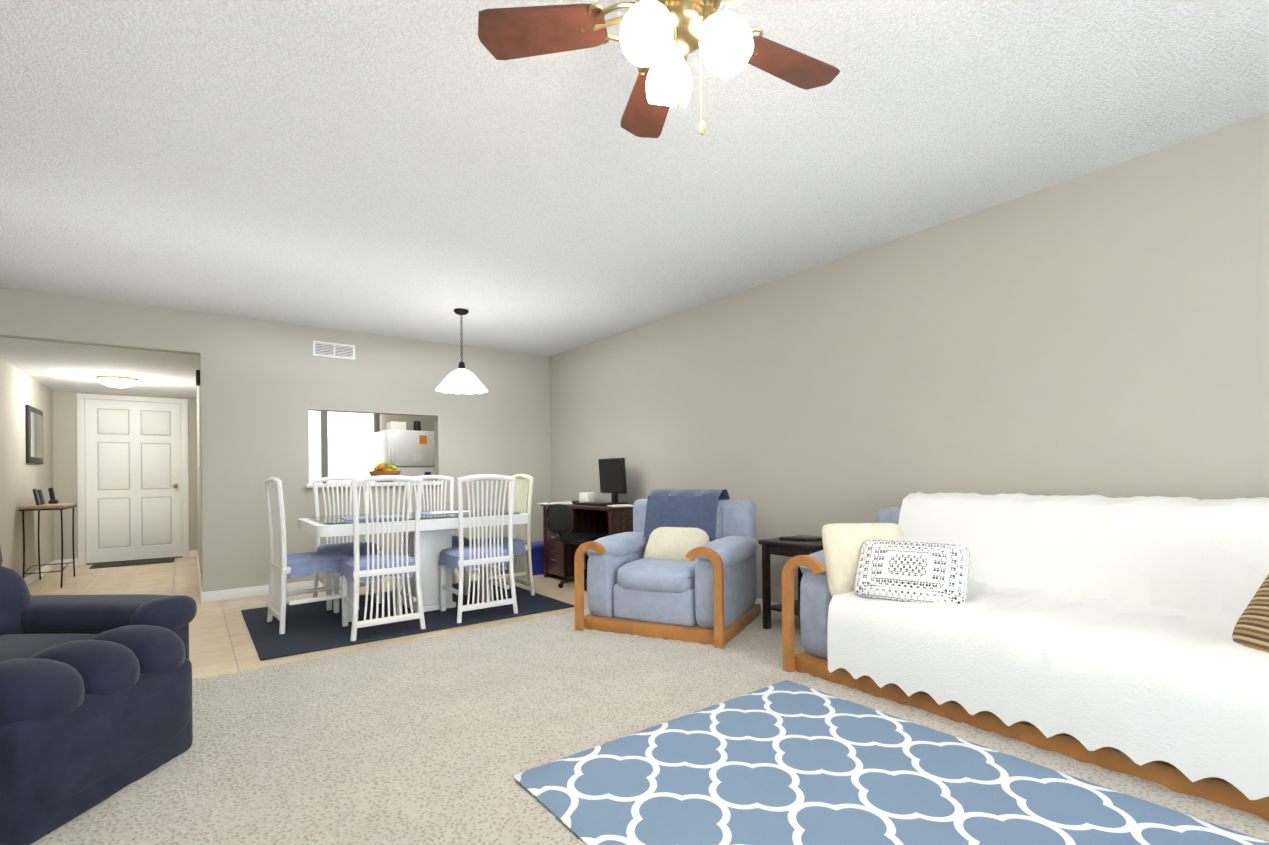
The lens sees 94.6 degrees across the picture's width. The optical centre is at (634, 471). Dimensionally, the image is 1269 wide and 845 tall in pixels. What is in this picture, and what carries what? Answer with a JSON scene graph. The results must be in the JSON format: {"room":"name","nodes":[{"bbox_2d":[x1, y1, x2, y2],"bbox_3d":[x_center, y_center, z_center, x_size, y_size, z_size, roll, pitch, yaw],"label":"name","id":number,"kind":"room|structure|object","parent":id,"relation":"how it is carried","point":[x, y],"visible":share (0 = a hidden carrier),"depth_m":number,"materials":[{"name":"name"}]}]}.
{"room":"living room","nodes":[
{"label":"living room","id":0,"kind":"room"},
{"bbox_2d":[0,357,53,577],"bbox_3d":[-5.968,-0.088,5.600,0.120,2.440,3.880,-1,0,-37],"label":"wall","id":1,"kind":"structure","parent":0,"point":[20,478],"depth_m":5.69,"materials":[{"name":"paint"}]},
{"bbox_2d":[25,405,42,463],"bbox_3d":[-6.282,-0.373,6.131,0.029,0.580,0.720,-1,0,-37],"label":"mirror","id":2,"kind":"object","parent":1,"relation":"attached to","point":[34,431],"visible":1,"depth_m":6.04,"materials":[{"name":"grey"}]},
{"bbox_2d":[24,560,56,585],"bbox_3d":[-6.090,1.092,5.888,0.017,0.085,2.850,-1,0,-37],"label":"baseboard","id":3,"kind":"structure","parent":1,"relation":"attached to","point":[31,578],"depth_m":6.23,"materials":[{"name":"white wood"}]},
{"bbox_2d":[0,337,199,397],"bbox_3d":[-5.417,-1.204,6.034,1.700,0.420,3.879,-1,0,-37],"label":"ceiling","id":4,"kind":"structure","parent":0,"point":[56,366],"depth_m":5.59,"materials":[{"name":"white paint"}]},
{"bbox_2d":[96,375,138,387],"bbox_3d":[-5.495,-0.942,6.222,0.344,0.100,0.344,-1,0,-37],"label":"light","id":5,"kind":"object","parent":4,"relation":"attached to","point":[116,381],"visible":1,"depth_m":6.13,"materials":[{"name":"white glass"}]},
{"bbox_2d":[53,390,197,564],"bbox_3d":[-6.447,-0.076,7.465,1.620,2.440,0.172,-1,0,-37],"label":"wall","id":6,"kind":"structure","parent":0,"point":[125,472],"depth_m":7.43,"materials":[{"name":"paint"}]},
{"bbox_2d":[196,362,202,589],"bbox_3d":[-4.751,-0.100,6.477,0.120,2.440,3.560,-1,0,-37],"label":"wall","id":7,"kind":"structure","parent":0,"point":[199,481],"depth_m":6.05,"materials":[{"name":"paint"}]},
{"bbox_2d":[196,370,199,385],"bbox_3d":[-3.856,-0.825,5.169,0.030,0.120,0.160,-1,0,-37],"label":"door chime","id":8,"kind":"object","parent":7,"relation":"attached to","point":[197,377],"visible":1,"depth_m":5.11,"materials":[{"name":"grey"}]},
{"bbox_2d":[194,550,203,602],"bbox_3d":[-4.756,1.077,6.374,0.030,0.085,3.694,-1,0,-37],"label":"baseboard","id":9,"kind":"structure","parent":7,"relation":"attached to","point":[195,551],"depth_m":5.65,"materials":[{"name":"white wood"}]},
{"bbox_2d":[0,287,550,591],"bbox_3d":[-2.909,-0.125,5.567,4.711,2.440,0.120,-1,0,-37],"label":"wall","id":10,"kind":"structure","parent":0,"point":[267,387],"depth_m":5.33,"materials":[{"name":"paint"}]},
{"bbox_2d":[313,341,354,359],"bbox_3d":[-2.842,-1.146,5.542,0.360,0.140,0.022,-1,0,-37],"label":"air vent","id":11,"kind":"object","parent":10,"relation":"in","point":[333,350],"visible":1,"depth_m":5.54,"materials":[{"name":"white metal"}]},
{"bbox_2d":[204,566,497,601],"bbox_3d":[-2.317,1.046,5.919,3.300,0.085,0.014,-1,0,-37],"label":"baseboard","id":12,"kind":"structure","parent":10,"relation":"attached to","point":[218,595],"depth_m":5.13,"materials":[{"name":"white wood"}]},
{"bbox_2d":[306,481,440,487],"bbox_3d":[-2.607,0.130,5.876,1.260,0.035,0.350,-1,0,-37],"label":"sill","id":13,"kind":"structure","parent":10,"relation":"attached to","point":[309,485],"depth_m":5.70,"materials":[{"name":"white"}]},
{"bbox_2d":[369,463,400,481],"bbox_3d":[-2.505,0.010,5.873,0.300,0.196,0.300,-1,0,-37],"label":"fruit bowl","id":14,"kind":"object","parent":13,"relation":"on","point":[384,469],"visible":0.79,"depth_m":5.80,"materials":[{"name":"wicker"}]},
{"bbox_2d":[27,556,588,679],"bbox_3d":[-1.380,1.119,3.353,5.580,0.100,13.190,-1,0,-37],"label":"floor","id":15,"kind":"structure","parent":0,"point":[220,640],"depth_m":4.89,"materials":[{"name":"tile"}]},
{"bbox_2d":[18,488,76,587],"bbox_3d":[-5.872,0.647,5.878,0.310,0.961,0.833,-1,0,-37],"label":"console table","id":16,"kind":"object","parent":15,"relation":"on","point":[53,503],"visible":0.98,"depth_m":5.68,"materials":[{"name":"wood"},{"name":"black iron metal"}]},
{"bbox_2d":[89,557,174,568],"bbox_3d":[-6.200,1.134,7.255,0.780,0.012,0.460,-1,0,-37],"label":"area rug","id":17,"kind":"object","parent":15,"relation":"on","point":[130,563],"visible":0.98,"depth_m":7.20,"materials":[{"name":"grey fabric"}]},
{"bbox_2d":[374,421,434,481],"bbox_3d":[-3.275,0.179,8.438,0.720,1.820,0.762,-1,0,-37],"label":"fridge","id":18,"kind":"object","parent":15,"relation":"on","point":[403,450],"visible":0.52,"depth_m":8.17,"materials":[{"name":"white metal"}]},
{"bbox_2d":[241,579,573,660],"bbox_3d":[-1.768,1.071,4.572,2.080,0.012,1.560,-1,0,-37],"label":"area rug","id":19,"kind":"object","parent":15,"relation":"on","point":[313,626],"visible":0.71,"depth_m":4.14,"materials":[{"name":"blue fabric"}]},
{"bbox_2d":[264,477,352,633],"bbox_3d":[-2.305,0.559,4.169,0.498,1.050,0.470,-1,0,-41],"label":"dining chair","id":20,"kind":"object","parent":19,"relation":"on","point":[284,566],"visible":0.83,"depth_m":4.03,"materials":[{"name":"white wood"}]},
{"bbox_2d":[312,476,380,610],"bbox_3d":[-2.352,0.562,4.804,0.470,1.050,0.499,-1,0,-37],"label":"dining chair","id":21,"kind":"object","parent":19,"relation":"on","point":[347,547],"visible":0.52,"depth_m":4.85,"materials":[{"name":"white wood"}]},
{"bbox_2d":[340,475,425,640],"bbox_3d":[-1.735,0.552,3.986,0.470,1.050,0.499,-1,0,-37],"label":"dining chair","id":22,"kind":"object","parent":19,"relation":"on","point":[356,568],"visible":0.96,"depth_m":3.82,"materials":[{"name":"white wood"}]},
{"bbox_2d":[298,509,529,611],"bbox_3d":[-1.721,0.710,4.638,1.550,0.734,0.950,-1,0,-37],"label":"dining table","id":23,"kind":"object","parent":19,"relation":"on","point":[435,535],"visible":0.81,"depth_m":4.46,"materials":[{"name":"white wood"}]},
{"bbox_2d":[340,515,404,519],"bbox_3d":[-1.943,0.343,4.348,0.405,0.004,0.307,-1,0,-34],"label":"placemat","id":24,"kind":"object","parent":23,"relation":"on","point":[395,516],"depth_m":4.32,"materials":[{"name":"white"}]},
{"bbox_2d":[414,510,476,514],"bbox_3d":[-1.546,0.338,4.819,0.340,0.008,0.425,-1,0,44],"label":"placemat","id":25,"kind":"object","parent":23,"relation":"on","point":[439,512],"depth_m":4.75,"materials":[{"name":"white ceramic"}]},
{"bbox_2d":[407,475,468,583],"bbox_3d":[-1.755,0.557,5.258,0.470,1.050,0.499,-1,0,-37],"label":"dining chair","id":26,"kind":"object","parent":19,"relation":"on","point":[455,541],"visible":0.25,"depth_m":5.44,"materials":[{"name":"white wood"}]},
{"bbox_2d":[439,474,517,622],"bbox_3d":[-1.194,0.547,4.397,0.470,1.050,0.499,-1,0,-37],"label":"dining chair","id":27,"kind":"object","parent":19,"relation":"on","point":[461,558],"visible":1,"depth_m":4.24,"materials":[{"name":"white wood"}]},
{"bbox_2d":[464,474,534,601],"bbox_3d":[-1.180,0.549,5.027,0.499,1.050,0.470,-1,0,-37],"label":"dining chair","id":28,"kind":"object","parent":19,"relation":"on","point":[521,548],"visible":0.6,"depth_m":5.04,"materials":[{"name":"beige wood"}]},
{"bbox_2d":[500,541,543,576],"bbox_3d":[-1.130,0.923,6.192,0.560,0.305,0.400,-1,0,-37],"label":"storage tote","id":29,"kind":"object","parent":15,"relation":"on","point":[537,553],"visible":0.17,"depth_m":6.06,"materials":[{"name":"blue plastic"}]},
{"bbox_2d":[545,504,608,590],"bbox_3d":[-0.500,0.679,5.436,0.537,0.772,0.474,-1,0,-43],"label":"office chair","id":30,"kind":"object","parent":15,"relation":"on","point":[560,520],"visible":0.77,"depth_m":5.27,"materials":[{"name":"black fabric"}]},
{"bbox_2d":[538,458,632,577],"bbox_3d":[-0.397,0.470,5.567,0.664,1.188,1.212,-1,0,-37],"label":"desk","id":31,"kind":"object","parent":15,"relation":"on","point":[612,517],"visible":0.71,"depth_m":5.66,"materials":[{"name":"brown wood"}]},
{"bbox_2d":[380,414,433,430],"bbox_3d":[-4.123,-0.101,8.400,3.210,2.440,0.120,-1,0,-37],"label":"wall","id":32,"kind":"structure","parent":0,"point":[427,423],"depth_m":8.87,"materials":[{"name":"paint"}]},
{"bbox_2d":[309,411,379,482],"bbox_3d":[-4.194,-0.110,8.353,1.140,1.760,0.170,-1,0,-37],"label":"kitchen window","id":33,"kind":"structure","parent":32,"relation":"in","point":[341,443],"depth_m":8.43,"materials":[{"name":"white glass"}]},
{"bbox_2d":[0,0,1268,355],"bbox_3d":[-0.235,-1.441,1.819,5.380,0.100,9.111,-1,0,-37],"label":"ceiling","id":34,"kind":"structure","parent":0,"point":[422,170],"depth_m":2.49,"materials":[{"name":"white paint"}]},
{"bbox_2d":[436,308,487,393],"bbox_3d":[-1.464,-1.022,4.956,0.424,0.685,0.424,-1,0,-37],"label":"pendant lamp","id":35,"kind":"object","parent":34,"relation":"hanging from","point":[461,379],"visible":1,"depth_m":4.90,"materials":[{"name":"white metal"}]},
{"bbox_2d":[478,0,839,137],"bbox_3d":[0.135,-1.083,1.358,0.918,0.627,0.921,-1,0,-37],"label":"ceiling fan","id":36,"kind":"object","parent":34,"relation":"hanging from","point":[659,40],"visible":1,"depth_m":1.38,"materials":[{"name":"brown wood"}]},
{"bbox_2d":[30,609,1268,844],"bbox_3d":[0.456,1.021,0.942,4.978,0.026,6.525,-1,0,-37],"label":"floor","id":37,"kind":"structure","parent":0,"point":[444,739],"depth_m":2.29,"materials":[{"name":"beige carpet"}]},
{"bbox_2d":[0,546,196,844],"bbox_3d":[-2.215,0.589,1.932,1.104,0.945,1.028,-1,0,2],"label":"recliner","id":38,"kind":"object","parent":37,"relation":"on","point":[95,700],"visible":1,"depth_m":1.89,"materials":[{"name":"blue fabric"}]},
{"bbox_2d":[574,489,760,648],"bbox_3d":[0.264,0.591,4.007,1.028,0.920,0.932,-1,0,27],"label":"armchair","id":39,"kind":"object","parent":37,"relation":"on","point":[677,564],"visible":1,"depth_m":3.80,"materials":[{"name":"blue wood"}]},
{"bbox_2d":[644,527,709,560],"bbox_3d":[0.300,0.506,4.082,0.460,0.300,0.130,-1,-40,27],"label":"pillow","id":40,"kind":"object","parent":39,"relation":"on","point":[664,543],"depth_m":4.03,"materials":[{"name":"beige fabric"}]},
{"bbox_2d":[758,535,822,628],"bbox_3d":[1.114,0.731,3.755,0.440,0.618,0.440,-1,0,-37],"label":"side table","id":41,"kind":"object","parent":37,"relation":"on","point":[792,546],"visible":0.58,"depth_m":3.76,"materials":[{"name":"brown wood"}]},
{"bbox_2d":[513,680,1268,844],"bbox_3d":[0.830,0.996,1.524,1.440,0.016,2.200,-1,0,-37],"label":"rug","id":42,"kind":"object","parent":37,"relation":"on","point":[785,762],"visible":1,"depth_m":1.82,"materials":[{"name":"blue fabric"}]},
{"bbox_2d":[781,492,1268,820],"bbox_3d":[1.843,0.566,2.364,0.992,0.920,2.348,-1,0,-37],"label":"sofa","id":43,"kind":"object","parent":37,"relation":"on","point":[1128,636],"visible":1,"depth_m":2.27,"materials":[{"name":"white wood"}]},
{"bbox_2d":[549,113,1268,602],"bbox_3d":[0.842,-0.174,4.628,0.120,2.440,12.300,-1,0,-37],"label":"wall","id":44,"kind":"structure","parent":0,"point":[1103,331],"depth_m":3.16,"materials":[{"name":"paint"}]},
{"bbox_2d":[755,598,797,616],"bbox_3d":[1.707,0.989,3.393,0.017,0.085,8.910,-1,0,-37],"label":"baseboard","id":45,"kind":"structure","parent":44,"relation":"attached to","point":[758,601],"depth_m":4.37,"materials":[{"name":"white wood"}]}
]}

